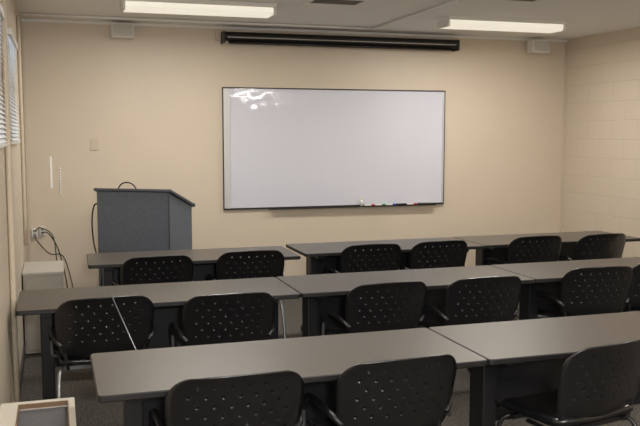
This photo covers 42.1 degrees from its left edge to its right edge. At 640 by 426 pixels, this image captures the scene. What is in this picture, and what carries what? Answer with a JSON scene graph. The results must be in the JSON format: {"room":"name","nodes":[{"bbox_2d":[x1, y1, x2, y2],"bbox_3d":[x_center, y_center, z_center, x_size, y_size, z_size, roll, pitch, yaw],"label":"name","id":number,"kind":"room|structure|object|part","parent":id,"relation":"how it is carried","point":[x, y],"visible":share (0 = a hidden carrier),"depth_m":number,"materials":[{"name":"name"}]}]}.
{"room":"classroom","nodes":[
{"label":"classroom","id":0,"kind":"room"},
{"bbox_2d":[0,0,28,406],"bbox_3d":[-0.518,0.264,0.519,0.150,2.715,15.250,-2,6,-18],"label":"wall","id":1,"kind":"structure","parent":0,"point":[21,251],"depth_m":5.39,"materials":[{"name":"beige paint"}]},
{"bbox_2d":[0,3,7,147],"bbox_3d":[-1.545,-0.670,3.991,0.030,0.710,0.950,-2,6,-18],"label":"window blind","id":2,"kind":"object","parent":1,"relation":"attached to","point":[3,141],"visible":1,"depth_m":4.25,"materials":[{"name":"white plastic"}]},
{"bbox_3d":[-1.546,-0.325,4.024,0.024,0.016,0.930,-2,6,-18],"label":"rail","id":3,"kind":"part","parent":2,"relation":"part of","materials":[{"name":"white plastic"}]},
{"bbox_2d":[0,0,19,402],"bbox_3d":[-1.736,-0.185,4.646,0.031,2.580,0.031,-5,7,-40],"label":"conduit","id":4,"kind":"object","parent":1,"relation":"attached to","point":[5,77],"visible":0.81,"depth_m":4.65,"materials":[{"name":"beige plastic"}]},
{"bbox_2d":[7,28,20,143],"bbox_3d":[-2.054,-0.824,5.590,0.030,0.710,1.020,-2,6,-18],"label":"window blind","id":5,"kind":"object","parent":1,"relation":"attached to","point":[10,35],"visible":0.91,"depth_m":5.46,"materials":[{"name":"white plastic"}]},
{"bbox_2d":[16,16,27,245],"bbox_3d":[-2.420,-0.654,6.754,0.026,1.850,0.026,0,6,5],"label":"conduit","id":6,"kind":"object","parent":1,"relation":"attached to","point":[17,17],"visible":0.97,"depth_m":6.74,"materials":[{"name":"beige plastic"}]},
{"bbox_2d":[19,338,25,396],"bbox_3d":[-0.441,1.563,0.669,0.012,0.100,15.220,-2,6,-18],"label":"baseboard","id":7,"kind":"structure","parent":1,"relation":"attached to","point":[21,372],"depth_m":5.71,"materials":[{"name":"grey"}]},
{"bbox_2d":[21,21,566,287],"bbox_3d":[-0.004,-0.524,8.722,6.110,2.715,0.150,-2,6,-18],"label":"wall","id":8,"kind":"structure","parent":0,"point":[151,100],"depth_m":8.35,"materials":[{"name":"paint"}]},
{"bbox_2d":[21,26,30,261],"bbox_3d":[-2.736,-0.413,7.771,0.020,2.615,0.020,-2,6,-18],"label":"trim","id":9,"kind":"structure","parent":8,"relation":"attached to","point":[22,27],"depth_m":7.74,"materials":[{"name":"beige plastic"}]},
{"bbox_2d":[31,228,37,236],"bbox_3d":[-2.688,0.186,7.836,0.055,0.080,0.039,-2,6,-18],"label":"power outlet","id":10,"kind":"object","parent":8,"relation":"attached to","point":[33,230],"visible":0.98,"depth_m":7.82,"materials":[{"name":"white plastic"}]},
{"bbox_2d":[39,226,45,234],"bbox_3d":[-2.621,0.169,7.856,0.055,0.080,0.039,-2,6,-18],"label":"power outlet","id":11,"kind":"object","parent":8,"relation":"attached to","point":[40,229],"visible":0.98,"depth_m":7.84,"materials":[{"name":"white plastic"}]},
{"bbox_2d":[50,156,52,187],"bbox_3d":[-2.535,-0.383,7.847,0.018,0.300,0.006,-2,6,-18],"label":"wall strip","id":12,"kind":"object","parent":8,"relation":"attached to","point":[51,156],"visible":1,"depth_m":7.84,"materials":[{"name":"white plastic"}]},
{"bbox_2d":[59,168,61,193],"bbox_3d":[-2.457,-0.305,7.874,0.016,0.258,0.016,0,6,5],"label":"chain","id":13,"kind":"object","parent":8,"relation":"hanging from","point":[59,168],"visible":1,"depth_m":7.87,"materials":[{"name":"white plastic"}]},
{"bbox_2d":[90,138,98,149],"bbox_3d":[-2.153,-0.658,7.940,0.075,0.120,0.011,-2,6,-18],"label":"wall plate","id":14,"kind":"object","parent":8,"relation":"attached to","point":[93,141],"visible":1,"depth_m":7.94,"materials":[{"name":"beige plastic"}]},
{"bbox_2d":[110,22,133,38],"bbox_3d":[-1.864,-1.713,7.836,0.210,0.135,0.190,-2,6,-18],"label":"wall speaker","id":15,"kind":"object","parent":8,"relation":"attached to","point":[117,30],"visible":1,"depth_m":7.75,"materials":[{"name":"white plastic"}]},
{"bbox_2d":[21,19,567,41],"bbox_3d":[0.021,-1.856,8.514,5.810,0.024,0.016,-2,6,-18],"label":"trim","id":16,"kind":"structure","parent":8,"relation":"attached to","point":[22,20],"depth_m":8.40,"materials":[{"name":"white"}]},
{"bbox_2d":[222,87,444,209],"bbox_3d":[0.196,-0.668,8.655,2.433,1.234,0.072,-2,6,-18],"label":"whiteboard","id":17,"kind":"object","parent":8,"relation":"attached to","point":[284,148],"visible":1,"depth_m":8.65,"materials":[{"name":"white"}]},
{"bbox_3d":[-0.929,-0.641,8.321,0.068,1.197,0.028,-2,6,-18],"label":"frame","id":18,"kind":"part","parent":17,"relation":"part of","materials":[{"name":"silver metal"}]},
{"bbox_3d":[0.189,-1.279,8.617,2.431,0.011,0.028,-2,6,-18],"label":"frame","id":19,"kind":"part","parent":17,"relation":"part of","materials":[{"name":"black"}]},
{"bbox_3d":[0.189,-0.073,8.733,2.431,0.017,0.028,-2,6,-18],"label":"frame","id":20,"kind":"part","parent":17,"relation":"part of","materials":[{"name":"black"}]},
{"bbox_2d":[269,204,435,209],"bbox_3d":[0.369,-0.069,8.761,1.850,0.020,0.060,-2,6,-18],"label":"marker tray","id":21,"kind":"object","parent":17,"relation":"on","point":[271,206],"depth_m":8.64,"materials":[{"name":"silver metal"}]},
{"bbox_3d":[1.333,-0.709,9.036,0.018,1.197,0.026,-2,6,-18],"label":"frame","id":22,"kind":"part","parent":17,"relation":"part of","materials":[{"name":"silver metal"}]},
{"bbox_2d":[215,30,459,51],"bbox_3d":[0.251,-1.764,8.526,2.650,0.140,0.150,-2,6,-18],"label":"projection screen","id":23,"kind":"object","parent":8,"relation":"attached to","point":[255,38],"visible":1,"depth_m":8.44,"materials":[{"name":"black metal"}]},
{"bbox_2d":[527,40,549,53],"bbox_3d":[2.397,-1.832,9.182,0.210,0.135,0.190,-2,6,-18],"label":"wall speaker","id":24,"kind":"object","parent":8,"relation":"attached to","point":[533,46],"visible":1,"depth_m":9.10,"materials":[{"name":"white plastic"}]},
{"bbox_2d":[560,46,567,231],"bbox_3d":[2.780,-0.580,9.511,0.020,2.615,0.020,-2,6,-18],"label":"trim","id":25,"kind":"structure","parent":8,"relation":"attached to","point":[566,47],"depth_m":9.48,"materials":[{"name":"beige plastic"}]},
{"bbox_2d":[15,0,639,39],"bbox_3d":[2.323,-1.223,1.281,6.110,0.100,15.550,-2,6,-18],"label":"ceiling","id":26,"kind":"structure","parent":0,"point":[584,18],"depth_m":7.37,"materials":[{"name":"paint"}]},
{"bbox_2d":[21,13,374,29],"bbox_3d":[-1.032,-1.781,7.752,3.300,0.026,0.026,-2,6,-18],"label":"conduit","id":27,"kind":"object","parent":26,"relation":"attached to","point":[22,14],"visible":0.96,"depth_m":7.69,"materials":[{"name":"white metal"}]},
{"bbox_2d":[120,0,276,18],"bbox_3d":[-0.972,-1.644,6.678,1.220,0.094,0.270,-2,6,-18],"label":"ceiling lamp","id":28,"kind":"object","parent":26,"relation":"attached to","point":[181,7],"visible":1,"depth_m":6.59,"materials":[{"name":"white plastic"}]},
{"bbox_2d":[304,0,369,5],"bbox_3d":[0.131,-1.674,6.573,0.450,0.018,0.310,-2,6,-18],"label":"ceiling vent","id":29,"kind":"object","parent":26,"relation":"in","point":[320,2],"visible":1,"depth_m":6.61,"materials":[{"name":"white"}]},
{"bbox_2d":[373,0,462,28],"bbox_3d":[1.861,-1.424,4.039,0.026,0.026,8.800,-2,6,-18],"label":"conduit","id":30,"kind":"object","parent":26,"relation":"attached to","point":[453,1],"visible":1,"depth_m":7.18,"materials":[{"name":"white metal"}]},
{"bbox_2d":[435,15,566,33],"bbox_3d":[1.685,-1.745,7.725,1.220,0.094,0.270,-2,6,-18],"label":"ceiling lamp","id":31,"kind":"object","parent":26,"relation":"attached to","point":[450,21],"visible":1,"depth_m":7.62,"materials":[{"name":"white plastic"}]},
{"bbox_2d":[491,0,540,2],"bbox_3d":[1.522,-1.656,6.386,0.450,0.018,0.310,-2,6,-18],"label":"ceiling vent","id":32,"kind":"object","parent":26,"relation":"in","point":[529,1],"visible":1,"depth_m":6.52,"materials":[{"name":"white metal"}]},
{"bbox_2d":[20,297,639,425],"bbox_3d":[2.323,1.579,1.550,6.110,0.100,15.550,-2,6,-18],"label":"floor","id":33,"kind":"structure","parent":0,"point":[78,384],"depth_m":5.36,"materials":[{"name":"carpet"}]},
{"bbox_2d":[0,397,75,425],"bbox_3d":[-1.100,1.115,3.245,0.305,0.500,0.920,-2,6,-18],"label":"storage box","id":34,"kind":"object","parent":33,"relation":"on","point":[61,411],"visible":1,"depth_m":3.55,"materials":[{"name":"beige"}]},
{"bbox_3d":[-1.079,0.905,3.232,0.209,0.020,0.860,-2,6,-18],"label":"recessed panel","id":35,"kind":"part","parent":34,"relation":"part of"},
{"bbox_2d":[22,260,63,353],"bbox_3d":[-2.163,0.728,6.541,0.300,0.620,0.582,-2,6,-18],"label":"base cabinet","id":36,"kind":"object","parent":33,"relation":"on","point":[38,275],"visible":0.61,"depth_m":6.27,"materials":[{"name":"beige paint"}]},
{"bbox_3d":[-2.080,0.762,6.283,0.260,0.540,0.012,-2,6,-18],"label":"door","id":37,"kind":"part","parent":36,"relation":"part of","materials":[{"name":"beige paint"}]},
{"bbox_2d":[35,227,56,260],"bbox_3d":[-2.531,0.524,7.787,0.309,0.784,0.054,3,6,27],"label":"power cable","id":38,"kind":"object","parent":33,"relation":"on","point":[38,227],"visible":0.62,"depth_m":7.76,"materials":[{"name":"black plastic"}]},
{"bbox_2d":[34,235,73,287],"bbox_3d":[-2.442,0.576,7.674,0.594,0.704,0.040,4,7,33],"label":"power cable","id":39,"kind":"object","parent":33,"relation":"on","point":[34,235],"visible":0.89,"depth_m":7.58,"materials":[{"name":"black plastic"}]},
{"bbox_2d":[42,232,67,287],"bbox_3d":[-2.311,0.578,7.526,0.905,0.748,0.166,5,7,40],"label":"power cable","id":40,"kind":"object","parent":33,"relation":"on","point":[42,232],"visible":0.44,"depth_m":7.63,"materials":[{"name":"black plastic"}]},
{"bbox_2d":[49,295,154,398],"bbox_3d":[-1.195,0.822,4.586,0.556,0.830,0.555,-2,6,-20],"label":"chair","id":41,"kind":"object","parent":33,"relation":"on","point":[76,351],"visible":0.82,"depth_m":4.37,"materials":[{"name":"black plastic"}]},
{"bbox_3d":[-1.508,0.935,4.699,0.022,0.582,0.114,-1,6,-13],"label":"leg","id":42,"kind":"part","parent":41,"relation":"part of","materials":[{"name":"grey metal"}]},
{"bbox_3d":[-1.443,0.677,4.499,0.053,0.101,0.365,-3,6,-26],"label":"armrest","id":43,"kind":"part","parent":41,"relation":"part of","materials":[{"name":"black plastic"}]},
{"bbox_3d":[-1.363,1.039,4.383,0.040,0.438,0.201,0,6,-5],"label":"leg","id":44,"kind":"part","parent":41,"relation":"part of","materials":[{"name":"grey metal"}]},
{"bbox_3d":[-1.216,0.791,4.638,0.482,0.084,0.439,-2,6,-20],"label":"seat","id":45,"kind":"part","parent":41,"relation":"part of","materials":[{"name":"black plastic"}]},
{"bbox_3d":[-1.164,0.818,4.503,0.420,0.020,0.025,-2,6,-20],"label":"seat frame","id":46,"kind":"part","parent":41,"relation":"part of","materials":[{"name":"grey metal"}]},
{"bbox_3d":[-1.127,0.608,4.384,0.515,0.365,0.168,-2,6,-20],"label":"backrest","id":47,"kind":"part","parent":41,"relation":"part of","materials":[{"name":"black plastic"}]},
{"bbox_3d":[-0.960,0.660,4.679,0.053,0.101,0.365,-1,6,-15],"label":"armrest","id":48,"kind":"part","parent":41,"relation":"part of","materials":[{"name":"black plastic"}]},
{"bbox_2d":[110,294,136,349],"bbox_3d":[-0.908,0.838,4.294,0.356,0.844,0.013,1,6,13],"label":"stick","id":49,"kind":"object","parent":33,"relation":"on","point":[110,294],"visible":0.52,"depth_m":4.29,"materials":[{"name":"grey metal"}]},
{"bbox_2d":[94,188,194,285],"bbox_3d":[-1.526,0.368,7.342,0.715,1.202,0.540,1,6,14],"label":"lectern","id":50,"kind":"object","parent":33,"relation":"on","point":[129,220],"visible":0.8,"depth_m":7.08,"materials":[{"name":"laminate"}]},
{"bbox_2d":[91,203,101,285],"bbox_3d":[-1.925,0.451,7.141,0.094,1.059,0.275,-2,6,-18],"label":"cable","id":51,"kind":"object","parent":50,"relation":"hanging from","point":[95,203],"visible":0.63,"depth_m":7.12,"materials":[{"name":"black plastic"}]},
{"bbox_2d":[118,182,136,188],"bbox_3d":[-1.663,-0.226,7.192,0.183,0.089,0.017,-1,6,-8],"label":"microphone cable","id":52,"kind":"object","parent":50,"relation":"attached to","point":[123,182],"visible":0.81,"depth_m":7.18,"materials":[{"name":"black plastic"}]},
{"bbox_3d":[-1.265,0.391,7.011,0.012,1.090,0.012,1,6,14],"label":"corner trim","id":53,"kind":"part","parent":50,"relation":"part of","materials":[{"name":"grey"}]},
{"bbox_2d":[111,255,193,285],"bbox_3d":[-1.204,0.684,6.024,0.556,0.830,0.555,-2,6,-21],"label":"chair","id":54,"kind":"object","parent":33,"relation":"on","point":[126,273],"visible":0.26,"depth_m":5.77,"materials":[{"name":"black plastic"}]},
{"bbox_2d":[16,277,299,399],"bbox_3d":[-0.944,0.833,4.917,1.560,0.740,0.610,-2,6,-18],"label":"table","id":55,"kind":"object","parent":33,"relation":"on","point":[168,300],"visible":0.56,"depth_m":4.91,"materials":[{"name":"grey laminate"}]},
{"bbox_3d":[-1.551,0.845,4.746,0.070,0.650,0.130,-2,6,-18],"label":"leg","id":56,"kind":"part","parent":55,"relation":"part of","materials":[{"name":"black metal"}]},
{"bbox_3d":[-0.981,0.683,5.018,1.260,0.400,0.016,-2,6,-18],"label":"modesty panel","id":57,"kind":"part","parent":55,"relation":"part of","materials":[{"name":"black metal"}]},
{"bbox_2d":[87,246,300,339],"bbox_3d":[-0.977,0.689,6.421,1.560,0.740,0.610,-2,6,-17],"label":"table","id":58,"kind":"object","parent":33,"relation":"on","point":[204,260],"visible":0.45,"depth_m":6.40,"materials":[{"name":"laminate"}]},
{"bbox_3d":[-1.587,0.699,6.260,0.070,0.650,0.130,-2,6,-17],"label":"leg","id":59,"kind":"part","parent":58,"relation":"part of","materials":[{"name":"black metal"}]},
{"bbox_3d":[-1.012,0.538,6.522,1.260,0.400,0.016,-2,6,-17],"label":"modesty panel","id":60,"kind":"part","parent":58,"relation":"part of","materials":[{"name":"black metal"}]},
{"bbox_3d":[-0.379,0.665,6.618,0.070,0.650,0.130,-2,6,-17],"label":"leg","id":61,"kind":"part","parent":58,"relation":"part of","materials":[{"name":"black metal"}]},
{"bbox_2d":[170,292,274,346],"bbox_3d":[-0.542,0.812,4.688,0.556,0.830,0.555,-2,6,-18],"label":"chair","id":62,"kind":"object","parent":33,"relation":"on","point":[264,318],"visible":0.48,"depth_m":4.46,"materials":[{"name":"black plastic"}]},
{"bbox_3d":[-0.849,0.923,4.817,0.022,0.582,0.114,-1,6,-10],"label":"leg","id":63,"kind":"part","parent":62,"relation":"part of","materials":[{"name":"grey metal"}]},
{"bbox_3d":[-0.793,0.666,4.614,0.053,0.101,0.365,-2,6,-23],"label":"armrest","id":64,"kind":"part","parent":62,"relation":"part of","materials":[{"name":"black plastic"}]},
{"bbox_3d":[-0.560,0.781,4.741,0.482,0.084,0.439,-2,6,-18],"label":"seat","id":65,"kind":"part","parent":62,"relation":"part of","materials":[{"name":"black plastic"}]},
{"bbox_3d":[-0.302,0.651,4.769,0.053,0.101,0.365,-1,6,-12],"label":"armrest","id":66,"kind":"part","parent":62,"relation":"part of","materials":[{"name":"black plastic"}]},
{"bbox_2d":[150,370,304,425],"bbox_3d":[-0.355,0.954,3.212,0.556,0.830,0.555,-2,6,-18],"label":"chair","id":67,"kind":"object","parent":33,"relation":"on","point":[178,407],"visible":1,"depth_m":2.96,"materials":[{"name":"black plastic"}]},
{"bbox_3d":[-0.607,0.808,3.138,0.053,0.101,0.365,-2,6,-23],"label":"armrest","id":68,"kind":"part","parent":67,"relation":"part of","materials":[{"name":"black plastic"}]},
{"bbox_3d":[-0.115,0.793,3.293,0.053,0.101,0.365,-1,6,-12],"label":"armrest","id":69,"kind":"part","parent":67,"relation":"part of","materials":[{"name":"black plastic"}]},
{"bbox_2d":[206,250,285,338],"bbox_3d":[-0.559,0.658,6.291,0.556,0.830,0.555,-2,6,-18],"label":"chair","id":70,"kind":"object","parent":33,"relation":"on","point":[277,260],"visible":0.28,"depth_m":6.04,"materials":[{"name":"black plastic"}]},
{"bbox_3d":[-0.811,0.512,6.216,0.053,0.101,0.365,-2,6,-23],"label":"armrest","id":71,"kind":"part","parent":70,"relation":"part of","materials":[{"name":"black plastic"}]},
{"bbox_3d":[-0.501,0.445,6.085,0.515,0.365,0.168,-2,6,-18],"label":"backrest","id":72,"kind":"part","parent":70,"relation":"part of","materials":[{"name":"black plastic"}]},
{"bbox_3d":[-0.290,0.860,6.239,0.040,0.438,0.200,-4,7,-33],"label":"leg","id":73,"kind":"part","parent":70,"relation":"part of","materials":[{"name":"grey metal"}]},
{"bbox_2d":[90,328,486,425],"bbox_3d":[-0.140,0.969,3.511,1.560,0.740,0.610,-2,6,-18],"label":"table","id":74,"kind":"object","parent":33,"relation":"on","point":[141,379],"visible":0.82,"depth_m":3.45,"materials":[{"name":"grey laminate"}]},
{"bbox_3d":[-0.746,0.980,3.337,0.070,0.650,0.130,-2,6,-18],"label":"leg","id":75,"kind":"part","parent":74,"relation":"part of","materials":[{"name":"black metal"}]},
{"bbox_3d":[-0.176,0.818,3.611,1.260,0.400,0.016,-2,6,-18],"label":"modesty panel","id":76,"kind":"part","parent":74,"relation":"part of","materials":[{"name":"black metal"}]},
{"bbox_2d":[323,244,401,273],"bbox_3d":[0.344,0.624,6.649,0.556,0.830,0.555,-2,6,-18],"label":"chair","id":77,"kind":"object","parent":33,"relation":"on","point":[388,255],"visible":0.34,"depth_m":6.40,"materials":[{"name":"black plastic"}]},
{"bbox_3d":[0.093,0.478,6.574,0.053,0.101,0.365,-2,6,-23],"label":"armrest","id":78,"kind":"part","parent":77,"relation":"part of","materials":[{"name":"black plastic"}]},
{"bbox_2d":[322,281,426,335],"bbox_3d":[0.332,0.781,5.016,0.556,0.830,0.555,-2,6,-19],"label":"chair","id":79,"kind":"object","parent":33,"relation":"on","point":[413,306],"visible":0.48,"depth_m":4.79,"materials":[{"name":"black plastic"}]},
{"bbox_3d":[0.021,0.893,5.135,0.022,0.582,0.114,-1,6,-12],"label":"leg","id":80,"kind":"part","parent":79,"relation":"part of","materials":[{"name":"grey metal"}]},
{"bbox_3d":[0.312,0.749,5.068,0.482,0.084,0.439,-2,6,-19],"label":"seat","id":81,"kind":"part","parent":79,"relation":"part of","materials":[{"name":"black plastic"}]},
{"bbox_3d":[0.083,0.635,4.933,0.053,0.101,0.365,-3,6,-25],"label":"armrest","id":82,"kind":"part","parent":79,"relation":"part of","materials":[{"name":"black plastic"}]},
{"bbox_2d":[302,354,456,425],"bbox_3d":[0.243,0.934,3.421,0.556,0.830,0.555,-2,6,-20],"label":"chair","id":83,"kind":"object","parent":33,"relation":"on","point":[350,411],"visible":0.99,"depth_m":3.19,"materials":[{"name":"black plastic"}]},
{"bbox_3d":[-0.070,1.047,3.534,0.022,0.582,0.114,-1,6,-13],"label":"leg","id":84,"kind":"part","parent":83,"relation":"part of","materials":[{"name":"grey metal"}]},
{"bbox_3d":[-0.005,0.789,3.334,0.053,0.101,0.365,-3,6,-26],"label":"armrest","id":85,"kind":"part","parent":83,"relation":"part of","materials":[{"name":"black plastic"}]},
{"bbox_3d":[0.222,0.903,3.473,0.482,0.084,0.439,-2,6,-20],"label":"seat","id":86,"kind":"part","parent":83,"relation":"part of","materials":[{"name":"black plastic"}]},
{"bbox_3d":[0.477,0.772,3.514,0.053,0.101,0.365,-1,6,-15],"label":"armrest","id":87,"kind":"part","parent":83,"relation":"part of","materials":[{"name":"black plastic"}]},
{"bbox_2d":[286,237,484,330],"bbox_3d":[0.543,0.635,6.984,1.560,0.740,0.610,-2,6,-18],"label":"table","id":88,"kind":"object","parent":33,"relation":"on","point":[319,256],"visible":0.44,"depth_m":6.91,"materials":[{"name":"grey laminate"}]},
{"bbox_3d":[-0.064,0.646,6.813,0.070,0.650,0.130,-2,6,-18],"label":"leg","id":89,"kind":"part","parent":88,"relation":"part of","materials":[{"name":"black metal"}]},
{"bbox_3d":[0.507,0.484,7.085,1.260,0.400,0.016,-2,6,-18],"label":"modesty panel","id":90,"kind":"part","parent":88,"relation":"part of","materials":[{"name":"black metal"}]},
{"bbox_2d":[276,265,534,371],"bbox_3d":[0.545,0.787,5.397,1.560,0.740,0.610,-2,6,-18],"label":"table","id":91,"kind":"object","parent":33,"relation":"on","point":[319,293],"visible":0.44,"depth_m":5.35,"materials":[{"name":"grey laminate"}]},
{"bbox_3d":[-0.062,0.799,5.226,0.070,0.650,0.130,-2,6,-18],"label":"leg","id":92,"kind":"part","parent":91,"relation":"part of","materials":[{"name":"black metal"}]},
{"bbox_3d":[0.508,0.637,5.498,1.260,0.400,0.016,-2,6,-18],"label":"modesty panel","id":93,"kind":"part","parent":91,"relation":"part of","materials":[{"name":"black metal"}]},
{"bbox_2d":[400,240,467,269],"bbox_3d":[0.893,0.605,6.843,0.556,0.830,0.555,-2,6,-19],"label":"chair","id":94,"kind":"object","parent":33,"relation":"on","point":[435,248],"visible":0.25,"depth_m":6.59,"materials":[{"name":"black plastic"}]},
{"bbox_2d":[420,276,521,415],"bbox_3d":[0.933,0.764,5.195,0.556,0.830,0.555,-2,6,-18],"label":"chair","id":95,"kind":"object","parent":33,"relation":"on","point":[501,307],"visible":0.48,"depth_m":4.96,"materials":[{"name":"black plastic"}]},
{"bbox_3d":[0.915,0.732,5.248,0.482,0.084,0.439,-2,6,-18],"label":"seat","id":96,"kind":"part","parent":95,"relation":"part of","materials":[{"name":"black plastic"}]},
{"bbox_3d":[0.682,0.617,5.121,0.053,0.101,0.365,-2,6,-23],"label":"armrest","id":97,"kind":"part","parent":95,"relation":"part of","materials":[{"name":"black plastic"}]},
{"bbox_3d":[0.991,0.550,4.989,0.515,0.365,0.168,-2,6,-18],"label":"backrest","id":98,"kind":"part","parent":95,"relation":"part of","materials":[{"name":"black plastic"}]},
{"bbox_2d":[485,235,561,294],"bbox_3d":[1.746,0.576,7.154,0.556,0.830,0.555,-2,6,-18],"label":"chair","id":99,"kind":"object","parent":33,"relation":"on","point":[553,243],"visible":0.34,"depth_m":6.91,"materials":[{"name":"black plastic"}]},
{"bbox_3d":[1.495,0.429,7.080,0.053,0.101,0.365,-2,6,-23],"label":"armrest","id":100,"kind":"part","parent":99,"relation":"part of","materials":[{"name":"black plastic"}]},
{"bbox_3d":[1.805,0.362,6.948,0.515,0.365,0.168,-2,6,-18],"label":"backrest","id":101,"kind":"part","parent":99,"relation":"part of","materials":[{"name":"black plastic"}]},
{"bbox_2d":[428,311,639,425],"bbox_3d":[1.351,0.923,3.986,1.560,0.740,0.610,-2,6,-18],"label":"table","id":102,"kind":"object","parent":33,"relation":"on","point":[524,357],"visible":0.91,"depth_m":3.88,"materials":[{"name":"grey laminate"}]},
{"bbox_3d":[0.744,0.934,3.815,0.070,0.650,0.130,-2,6,-18],"label":"leg","id":103,"kind":"part","parent":102,"relation":"part of","materials":[{"name":"black metal"}]},
{"bbox_3d":[1.315,0.773,4.087,1.260,0.400,0.016,-2,6,-18],"label":"modesty panel","id":104,"kind":"part","parent":102,"relation":"part of","materials":[{"name":"black metal"}]},
{"bbox_2d":[454,231,639,265],"bbox_3d":[2.028,0.588,7.473,1.560,0.740,0.610,-2,6,-18],"label":"table","id":105,"kind":"object","parent":33,"relation":"on","point":[496,246],"visible":0.3,"depth_m":7.43,"materials":[{"name":"grey laminate"}]},
{"bbox_3d":[1.421,0.599,7.303,0.070,0.650,0.130,-2,6,-18],"label":"leg","id":106,"kind":"part","parent":105,"relation":"part of","materials":[{"name":"black metal"}]},
{"bbox_3d":[1.991,0.437,7.574,1.260,0.400,0.016,-2,6,-18],"label":"modesty panel","id":107,"kind":"part","parent":105,"relation":"part of","materials":[{"name":"black metal"}]},
{"bbox_2d":[490,257,639,319],"bbox_3d":[2.033,0.741,5.877,1.560,0.740,0.610,-2,6,-18],"label":"table","id":108,"kind":"object","parent":33,"relation":"on","point":[548,276],"visible":0.4,"depth_m":5.78,"materials":[{"name":"grey laminate"}]},
{"bbox_3d":[1.426,0.752,5.706,0.070,0.650,0.130,-2,6,-18],"label":"leg","id":109,"kind":"part","parent":108,"relation":"part of","materials":[{"name":"black metal"}]},
{"bbox_3d":[1.996,0.591,5.978,1.260,0.400,0.016,-2,6,-18],"label":"modesty panel","id":110,"kind":"part","parent":108,"relation":"part of","materials":[{"name":"black metal"}]},
{"bbox_2d":[495,339,639,425],"bbox_3d":[1.109,0.912,3.651,0.521,0.830,0.562,-3,6,-29],"label":"chair","id":111,"kind":"object","parent":33,"relation":"on","point":[598,385],"visible":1,"depth_m":3.43,"materials":[{"name":"black plastic"}]},
{"bbox_3d":[0.814,1.101,3.735,0.103,0.435,0.032,2,6,22],"label":"leg","id":112,"kind":"part","parent":111,"relation":"part of","materials":[{"name":"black metal"}]},
{"bbox_3d":[1.030,0.892,3.788,0.420,0.020,0.025,-3,6,-29],"label":"seat frame","id":113,"kind":"part","parent":111,"relation":"part of","materials":[{"name":"black metal"}]},
{"bbox_3d":[1.081,0.862,3.696,0.483,0.098,0.449,-3,6,-29],"label":"seat","id":114,"kind":"part","parent":111,"relation":"part of","materials":[{"name":"black plastic"}]},
{"bbox_3d":[1.154,0.907,3.571,0.420,0.020,0.025,-3,6,-29],"label":"seat frame","id":115,"kind":"part","parent":111,"relation":"part of","materials":[{"name":"black metal"}]},
{"bbox_3d":[1.206,0.697,3.459,0.515,0.365,0.168,-3,6,-29],"label":"backrest","id":116,"kind":"part","parent":111,"relation":"part of","materials":[{"name":"black plastic"}]},
{"bbox_3d":[1.388,1.109,3.654,0.200,0.438,0.040,5,8,45],"label":"leg","id":117,"kind":"part","parent":111,"relation":"part of","materials":[{"name":"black metal"}]},
{"bbox_2d":[536,266,633,317],"bbox_3d":[1.759,0.727,5.580,0.556,0.830,0.555,-1,6,-13],"label":"chair","id":118,"kind":"object","parent":33,"relation":"on","point":[618,288],"visible":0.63,"depth_m":5.36,"materials":[{"name":"black plastic"}]},
{"bbox_3d":[1.746,0.695,5.634,0.482,0.084,0.439,-1,6,-13],"label":"seat","id":119,"kind":"part","parent":118,"relation":"part of","materials":[{"name":"black plastic"}]},
{"bbox_3d":[1.503,0.578,5.528,0.053,0.101,0.365,-2,6,-18],"label":"armrest","id":120,"kind":"part","parent":118,"relation":"part of","materials":[{"name":"black plastic"}]},
{"bbox_2d":[559,233,625,260],"bbox_3d":[2.338,0.561,7.299,0.556,0.830,0.555,-2,6,-20],"label":"chair","id":121,"kind":"object","parent":33,"relation":"on","point":[611,245],"visible":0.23,"depth_m":7.05,"materials":[{"name":"black plastic"}]},
{"bbox_3d":[2.091,0.416,7.211,0.053,0.101,0.365,-3,6,-26],"label":"armrest","id":122,"kind":"part","parent":121,"relation":"part of","materials":[{"name":"black plastic"}]},
{"bbox_2d":[590,264,639,311],"bbox_3d":[2.245,0.704,5.818,0.556,0.830,0.555,-2,6,-18],"label":"chair","id":123,"kind":"object","parent":33,"relation":"on","point":[634,303],"visible":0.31,"depth_m":5.58,"materials":[{"name":"black plastic"}]},
{"bbox_3d":[2.228,0.672,5.871,0.482,0.084,0.439,-2,6,-18],"label":"seat","id":124,"kind":"part","parent":123,"relation":"part of","materials":[{"name":"black plastic"}]},
{"bbox_3d":[2.304,0.490,5.612,0.515,0.365,0.168,-2,6,-18],"label":"backrest","id":125,"kind":"part","parent":123,"relation":"part of","materials":[{"name":"black plastic"}]},
{"bbox_2d":[562,27,639,257],"bbox_3d":[5.164,0.092,2.312,0.150,2.715,15.250,-2,6,-18],"label":"wall","id":126,"kind":"structure","parent":0,"point":[602,160],"depth_m":8.81,"materials":[{"name":"beige brick"}]}
]}

